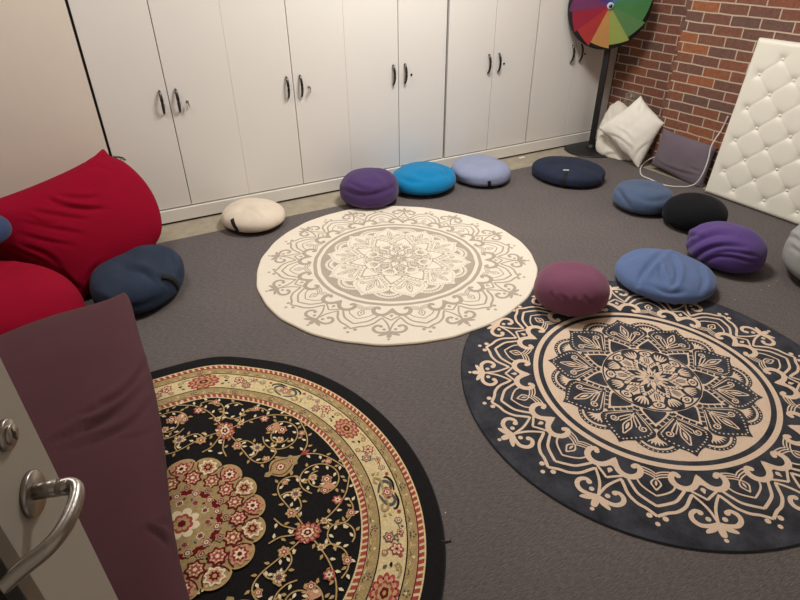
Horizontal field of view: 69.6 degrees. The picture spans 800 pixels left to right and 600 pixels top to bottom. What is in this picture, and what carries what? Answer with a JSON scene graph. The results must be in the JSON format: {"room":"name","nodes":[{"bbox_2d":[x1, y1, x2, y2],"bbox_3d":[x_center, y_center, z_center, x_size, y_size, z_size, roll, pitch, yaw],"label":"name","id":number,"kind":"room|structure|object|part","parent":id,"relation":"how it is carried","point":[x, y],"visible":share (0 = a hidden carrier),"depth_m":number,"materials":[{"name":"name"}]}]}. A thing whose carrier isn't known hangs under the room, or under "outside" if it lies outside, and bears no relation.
{"room":"meditation room","nodes":[
{"label":"meditation room","id":0,"kind":"room"},
{"bbox_2d":[0,0,108,197],"bbox_3d":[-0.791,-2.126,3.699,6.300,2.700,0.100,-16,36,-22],"label":"wall","id":1,"kind":"structure","parent":0,"point":[65,2],"depth_m":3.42,"materials":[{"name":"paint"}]},
{"bbox_2d":[65,0,447,155],"bbox_3d":[-0.428,-1.903,3.669,3.026,2.350,0.380,-16,36,-22],"label":"trim","id":2,"kind":"structure","parent":1,"relation":"attached to","point":[66,1],"depth_m":3.16,"materials":[{"name":"black"}]},
{"bbox_2d":[156,139,706,243],"bbox_3d":[0.178,0.155,2.740,6.130,0.116,4.400,-16,36,-22],"label":"floor","id":3,"kind":"structure","parent":0,"point":[192,227],"depth_m":3.90,"materials":[{"name":"concrete"}]},
{"bbox_2d":[221,198,284,232],"bbox_3d":[-0.920,-0.542,3.608,0.388,0.132,0.422,-16,36,-22],"label":"floor cushion","id":4,"kind":"object","parent":3,"relation":"on","point":[247,215],"visible":1,"depth_m":3.50,"materials":[{"name":"beige fabric"}]},
{"bbox_2d":[160,130,597,224],"bbox_3d":[-0.755,-0.736,3.940,5.540,0.078,0.044,-16,36,-22],"label":"trim","id":5,"kind":"structure","parent":3,"relation":"on","point":[180,213],"depth_m":3.99,"materials":[{"name":"white paint"}]},
{"bbox_2d":[68,0,248,209],"bbox_3d":[-1.423,-1.645,3.198,0.742,2.257,0.459,-16,36,-22],"label":"storage cabinet","id":6,"kind":"object","parent":5,"relation":"on","point":[159,72],"visible":0.97,"depth_m":3.28,"materials":[{"name":"laminate"}]},
{"bbox_2d":[112,155,125,161],"bbox_3d":[-1.615,-0.814,3.309,0.076,0.042,0.022,-10,34,-14],"label":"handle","id":7,"kind":"object","parent":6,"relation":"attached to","point":[114,156],"visible":0.7,"depth_m":3.31,"materials":[{"name":"plastic"}]},
{"bbox_3d":[-1.505,-1.512,2.991,0.370,2.250,0.019,-16,36,-22],"label":"door","id":8,"kind":"part","parent":6,"relation":"part of","materials":[{"name":"laminate"}]},
{"bbox_3d":[-1.358,-1.125,3.288,0.018,0.136,0.038,-16,36,-22],"label":"handle","id":9,"kind":"part","parent":6,"relation":"part of","materials":[{"name":"black metal"}]},
{"bbox_3d":[-1.280,-1.147,3.321,0.018,0.136,0.038,-16,36,-22],"label":"handle","id":10,"kind":"part","parent":6,"relation":"part of","materials":[{"name":"black metal"}]},
{"bbox_3d":[-1.174,-1.607,3.133,0.367,2.250,0.019,-16,36,-22],"label":"door","id":11,"kind":"part","parent":6,"relation":"part of","materials":[{"name":"laminate"}]},
{"bbox_2d":[218,0,351,193],"bbox_3d":[-0.766,-1.833,3.480,0.736,2.257,0.459,-16,36,-22],"label":"storage cabinet","id":12,"kind":"object","parent":5,"relation":"on","point":[286,58],"visible":0.98,"depth_m":3.60,"materials":[{"name":"laminate"}]},
{"bbox_3d":[-0.844,-1.702,3.275,0.374,2.250,0.019,-16,36,-22],"label":"door","id":13,"kind":"part","parent":12,"relation":"part of","materials":[{"name":"laminate"}]},
{"bbox_3d":[-0.695,-1.315,3.573,0.018,0.136,0.038,-16,36,-22],"label":"handle","id":14,"kind":"part","parent":12,"relation":"part of","materials":[{"name":"black metal"}]},
{"bbox_3d":[-0.616,-1.337,3.606,0.018,0.136,0.038,-16,36,-22],"label":"handle","id":15,"kind":"part","parent":12,"relation":"part of","materials":[{"name":"black metal"}]},
{"bbox_3d":[-0.515,-1.796,3.416,0.357,2.250,0.019,-16,36,-22],"label":"door","id":16,"kind":"part","parent":12,"relation":"part of","materials":[{"name":"laminate"}]},
{"bbox_2d":[342,0,446,170],"bbox_3d":[-0.106,-2.022,3.764,0.747,2.257,0.459,-16,36,-22],"label":"storage cabinet","id":17,"kind":"object","parent":5,"relation":"on","point":[395,50],"visible":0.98,"depth_m":3.89,"materials":[{"name":"laminate"}]},
{"bbox_3d":[-0.188,-1.889,3.557,0.376,2.250,0.019,-16,36,-22],"label":"door","id":18,"kind":"part","parent":17,"relation":"part of","materials":[{"name":"laminate"}]},
{"bbox_3d":[-0.038,-1.503,3.855,0.018,0.136,0.038,-16,36,-22],"label":"handle","id":19,"kind":"part","parent":17,"relation":"part of","materials":[{"name":"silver metal"}]},
{"bbox_3d":[0.040,-1.526,3.888,0.018,0.136,0.038,-16,36,-22],"label":"handle","id":20,"kind":"part","parent":17,"relation":"part of","materials":[{"name":"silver metal"}]},
{"bbox_3d":[0.146,-1.985,3.700,0.366,2.250,0.019,-16,36,-22],"label":"door","id":21,"kind":"part","parent":17,"relation":"part of","materials":[{"name":"laminate"}]},
{"bbox_2d":[443,0,539,156],"bbox_3d":[0.577,-2.219,4.057,0.754,2.257,0.459,-16,36,-22],"label":"storage cabinet","id":22,"kind":"object","parent":5,"relation":"on","point":[491,43],"visible":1,"depth_m":4.20,"materials":[{"name":"laminate"}]},
{"bbox_3d":[0.495,-2.085,3.850,0.381,2.250,0.019,-16,36,-22],"label":"door","id":23,"kind":"part","parent":22,"relation":"part of","materials":[{"name":"laminate"}]},
{"bbox_3d":[0.647,-1.700,4.149,0.018,0.136,0.038,-16,36,-22],"label":"handle","id":24,"kind":"part","parent":22,"relation":"part of","materials":[{"name":"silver metal"}]},
{"bbox_3d":[0.725,-1.722,4.183,0.018,0.136,0.038,-16,36,-22],"label":"handle","id":25,"kind":"part","parent":22,"relation":"part of","materials":[{"name":"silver metal"}]},
{"bbox_3d":[0.832,-2.182,3.995,0.368,2.250,0.019,-16,36,-22],"label":"door","id":26,"kind":"part","parent":22,"relation":"part of","materials":[{"name":"laminate"}]},
{"bbox_2d":[525,0,617,141],"bbox_3d":[1.300,-2.386,4.393,0.842,2.350,0.459,-16,36,-22],"label":"storage cabinet","id":27,"kind":"object","parent":5,"relation":"on","point":[566,71],"depth_m":4.57,"materials":[{"name":"laminate"}]},
{"bbox_3d":[1.181,-2.282,4.145,0.387,2.250,0.019,-16,36,-22],"label":"door","id":28,"kind":"part","parent":27,"relation":"part of","materials":[{"name":"laminate"}]},
{"bbox_3d":[1.335,-1.897,4.445,0.018,0.136,0.038,-16,36,-22],"label":"handle","id":29,"kind":"part","parent":27,"relation":"part of","materials":[{"name":"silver metal"}]},
{"bbox_3d":[1.413,-1.919,4.478,0.018,0.136,0.038,-16,36,-22],"label":"handle","id":30,"kind":"part","parent":27,"relation":"part of","materials":[{"name":"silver metal"}]},
{"bbox_3d":[1.518,-2.378,4.289,0.362,2.250,0.019,-16,36,-22],"label":"door","id":31,"kind":"part","parent":27,"relation":"part of","materials":[{"name":"laminate"}]},
{"bbox_3d":[1.710,-2.406,4.416,0.084,2.350,0.042,-16,36,-22],"label":"cabinet end panel","id":32,"kind":"part","parent":27,"relation":"part of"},
{"bbox_2d":[393,161,455,194],"bbox_3d":[0.163,-0.871,4.072,0.468,0.164,0.452,-16,36,-22],"label":"floor cushion","id":33,"kind":"object","parent":3,"relation":"on","point":[420,177],"visible":0.94,"depth_m":3.94,"materials":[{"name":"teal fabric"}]},
{"bbox_2d":[83,156,799,599],"bbox_3d":[0.204,0.299,2.405,5.606,0.004,3.638,-16,36,-22],"label":"floor","id":34,"kind":"structure","parent":3,"relation":"on","point":[510,540],"depth_m":2.47,"materials":[{"name":"grey carpet"}]},
{"bbox_2d":[0,358,117,599],"bbox_3d":[-0.357,0.385,0.340,0.110,2.068,0.904,-7,33,-9],"label":"door","id":35,"kind":"structure","parent":34,"relation":"on","point":[46,552],"depth_m":0.68,"materials":[{"name":"beige paint"}]},
{"bbox_3d":[-0.432,0.098,0.438,0.032,1.230,0.144,-7,33,-9],"label":"glazing frame","id":36,"kind":"part","parent":35,"relation":"part of","materials":[{"name":"metal"}]},
{"bbox_3d":[-0.392,0.259,0.644,0.044,0.022,0.144,1,33,2],"label":"lever","id":37,"kind":"part","parent":35,"relation":"part of","materials":[{"name":"metal"}]},
{"bbox_2d":[0,149,161,334],"bbox_3d":[-1.831,-0.191,2.659,0.985,0.582,1.516,1,33,3],"label":"bean bag","id":38,"kind":"object","parent":34,"relation":"on","point":[70,223],"visible":0.81,"depth_m":2.78,"materials":[{"name":"red fabric"}]},
{"bbox_2d":[0,215,11,242],"bbox_3d":[-1.881,-0.299,2.526,0.308,0.118,0.308,-16,36,-22],"label":"throw cushion","id":39,"kind":"object","parent":38,"relation":"on","point":[5,226],"visible":1,"depth_m":2.54,"materials":[{"name":"blue fabric"}]},
{"bbox_2d":[89,244,184,314],"bbox_3d":[-1.322,-0.122,2.910,0.451,0.186,0.539,-16,36,-22],"label":"floor cushion","id":40,"kind":"object","parent":34,"relation":"on","point":[150,276],"visible":0.82,"depth_m":2.79,"materials":[{"name":"fabric"}]},
{"bbox_3d":[-1.123,-0.089,2.826,0.030,0.113,0.092,21,38,30],"label":"handle","id":41,"kind":"part","parent":40,"relation":"part of","materials":[{"name":"fabric"}]},
{"bbox_2d":[150,356,445,599],"bbox_3d":[-0.696,0.697,1.782,1.599,0.016,1.645,-16,36,-22],"label":"round rug","id":42,"kind":"object","parent":34,"relation":"on","point":[285,482],"visible":0.6,"depth_m":1.89,"materials":[{"name":"black fabric"}]},
{"bbox_2d":[0,293,189,599],"bbox_3d":[-1.117,0.555,1.656,0.913,0.378,1.437,-16,36,-22],"label":"bean bag","id":43,"kind":"object","parent":42,"relation":"on","point":[82,377],"visible":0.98,"depth_m":1.71,"materials":[{"name":"fabric"}]},
{"bbox_2d":[339,167,398,207],"bbox_3d":[-0.208,-0.760,3.864,0.397,0.210,0.398,-16,36,-22],"label":"floor cushion","id":44,"kind":"object","parent":34,"relation":"on","point":[370,187],"visible":1,"depth_m":3.74,"materials":[{"name":"purple fabric"}]},
{"bbox_2d":[256,206,537,345],"bbox_3d":[-0.030,-0.217,3.198,1.522,0.013,1.524,-16,36,-22],"label":"round rug","id":45,"kind":"object","parent":34,"relation":"on","point":[384,275],"visible":1,"depth_m":3.05,"materials":[{"name":"beige fabric"}]},
{"bbox_2d":[451,154,510,185],"bbox_3d":[0.592,-0.955,4.220,0.414,0.138,0.461,-16,36,-22],"label":"floor cushion","id":46,"kind":"object","parent":34,"relation":"on","point":[474,169],"visible":0.98,"depth_m":4.10,"materials":[{"name":"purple fabric"}]},
{"bbox_2d":[532,156,605,187],"bbox_3d":[1.234,-0.951,4.227,0.459,0.112,0.530,-16,36,-22],"label":"floor cushion","id":47,"kind":"object","parent":34,"relation":"on","point":[566,171],"visible":1,"depth_m":4.11,"materials":[{"name":"blue fabric"}]},
{"bbox_2d":[461,281,799,552],"bbox_3d":[1.008,0.318,2.350,1.542,0.009,1.558,-16,36,-22],"label":"round rug","id":48,"kind":"object","parent":34,"relation":"on","point":[674,425],"visible":0.95,"depth_m":2.17,"materials":[{"name":"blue fabric"}]},
{"bbox_2d":[533,261,609,316],"bbox_3d":[0.821,-0.064,2.756,0.350,0.192,0.351,-16,36,-22],"label":"floor cushion","id":49,"kind":"object","parent":48,"relation":"on","point":[567,288],"visible":1,"depth_m":2.65,"materials":[{"name":"fabric"}]},
{"bbox_2d":[614,248,716,303],"bbox_3d":[1.352,-0.140,2.931,0.482,0.127,0.486,-16,36,-22],"label":"floor cushion","id":50,"kind":"object","parent":48,"relation":"on","point":[670,276],"visible":1,"depth_m":2.84,"materials":[{"name":"blue fabric"}]},
{"bbox_2d":[599,96,663,167],"bbox_3d":[1.768,-1.311,4.431,0.200,0.485,0.454,-24,40,-32],"label":"bed pillow","id":51,"kind":"object","parent":34,"relation":"on","point":[634,129],"visible":1,"depth_m":4.35,"materials":[{"name":"white fabric"}]},
{"bbox_2d":[612,179,673,214],"bbox_3d":[1.589,-0.680,3.754,0.372,0.161,0.382,-16,36,-22],"label":"floor cushion","id":52,"kind":"object","parent":34,"relation":"on","point":[640,196],"visible":0.91,"depth_m":3.65,"materials":[{"name":"blue fabric"}]},
{"bbox_2d":[640,116,728,186],"bbox_3d":[1.952,-1.108,4.112,0.285,0.491,0.517,-16,36,-22],"label":"power cable","id":53,"kind":"object","parent":34,"relation":"on","point":[727,116],"visible":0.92,"depth_m":4.03,"materials":[{"name":"white plastic"}]},
{"bbox_2d":[662,192,727,230],"bbox_3d":[1.808,-0.545,3.525,0.369,0.176,0.363,9,34,14],"label":"floor cushion","id":54,"kind":"object","parent":34,"relation":"on","point":[686,211],"visible":0.87,"depth_m":3.43,"materials":[{"name":"black fabric"}]},
{"bbox_2d":[685,221,767,272],"bbox_3d":[1.759,-0.297,3.102,0.349,0.216,0.407,-16,36,-22],"label":"floor cushion","id":55,"kind":"object","parent":34,"relation":"on","point":[724,246],"visible":1,"depth_m":2.99,"materials":[{"name":"fabric"}]},
{"bbox_2d":[705,38,799,224],"bbox_3d":[2.432,-0.949,3.401,0.157,0.978,1.020,-19,37,-26],"label":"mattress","id":56,"kind":"object","parent":34,"relation":"on","point":[757,164],"visible":1,"depth_m":3.57,"materials":[{"name":"white leather"}]},
{"bbox_2d":[782,224,799,279],"bbox_3d":[2.258,-0.234,2.880,0.569,0.339,0.571,-16,36,-22],"label":"floor cushion","id":57,"kind":"object","parent":34,"relation":"on","point":[790,253],"visible":1,"depth_m":2.91,"materials":[{"name":"grey fabric"}]},
{"bbox_2d":[564,0,652,157],"bbox_3d":[1.534,-1.820,4.408,0.539,1.375,0.430,-16,36,-22],"label":"wheel","id":58,"kind":"object","parent":3,"relation":"on","point":[606,25],"visible":0.93,"depth_m":4.24,"materials":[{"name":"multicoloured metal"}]},
{"bbox_2d":[595,100,631,160],"bbox_3d":[1.777,-1.341,4.560,0.402,0.396,0.224,24,40,33],"label":"bed pillow","id":59,"kind":"object","parent":3,"relation":"on","point":[605,145],"visible":0.32,"depth_m":4.59,"materials":[{"name":"white fabric"}]},
{"bbox_2d":[651,128,717,187],"bbox_3d":[2.043,-1.034,4.172,0.100,0.294,0.478,-19,37,-26],"label":"throw pillow","id":60,"kind":"object","parent":3,"relation":"on","point":[685,158],"visible":0.96,"depth_m":4.13,"materials":[{"name":"fabric"}]},
{"bbox_2d":[606,0,687,153],"bbox_3d":[2.552,-1.932,3.338,0.145,2.700,4.850,-19,37,-26],"label":"wall","id":61,"kind":"structure","parent":0,"point":[642,66],"depth_m":4.46,"materials":[{"name":"red brick"}]},
{"bbox_2d":[651,0,799,183],"bbox_3d":[2.835,-1.499,2.659,0.205,2.700,3.180,-19,37,-26],"label":"wall pier","id":62,"kind":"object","parent":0,"point":[716,46],"visible":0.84,"depth_m":3.84,"materials":[{"name":"red brick"}]}
]}

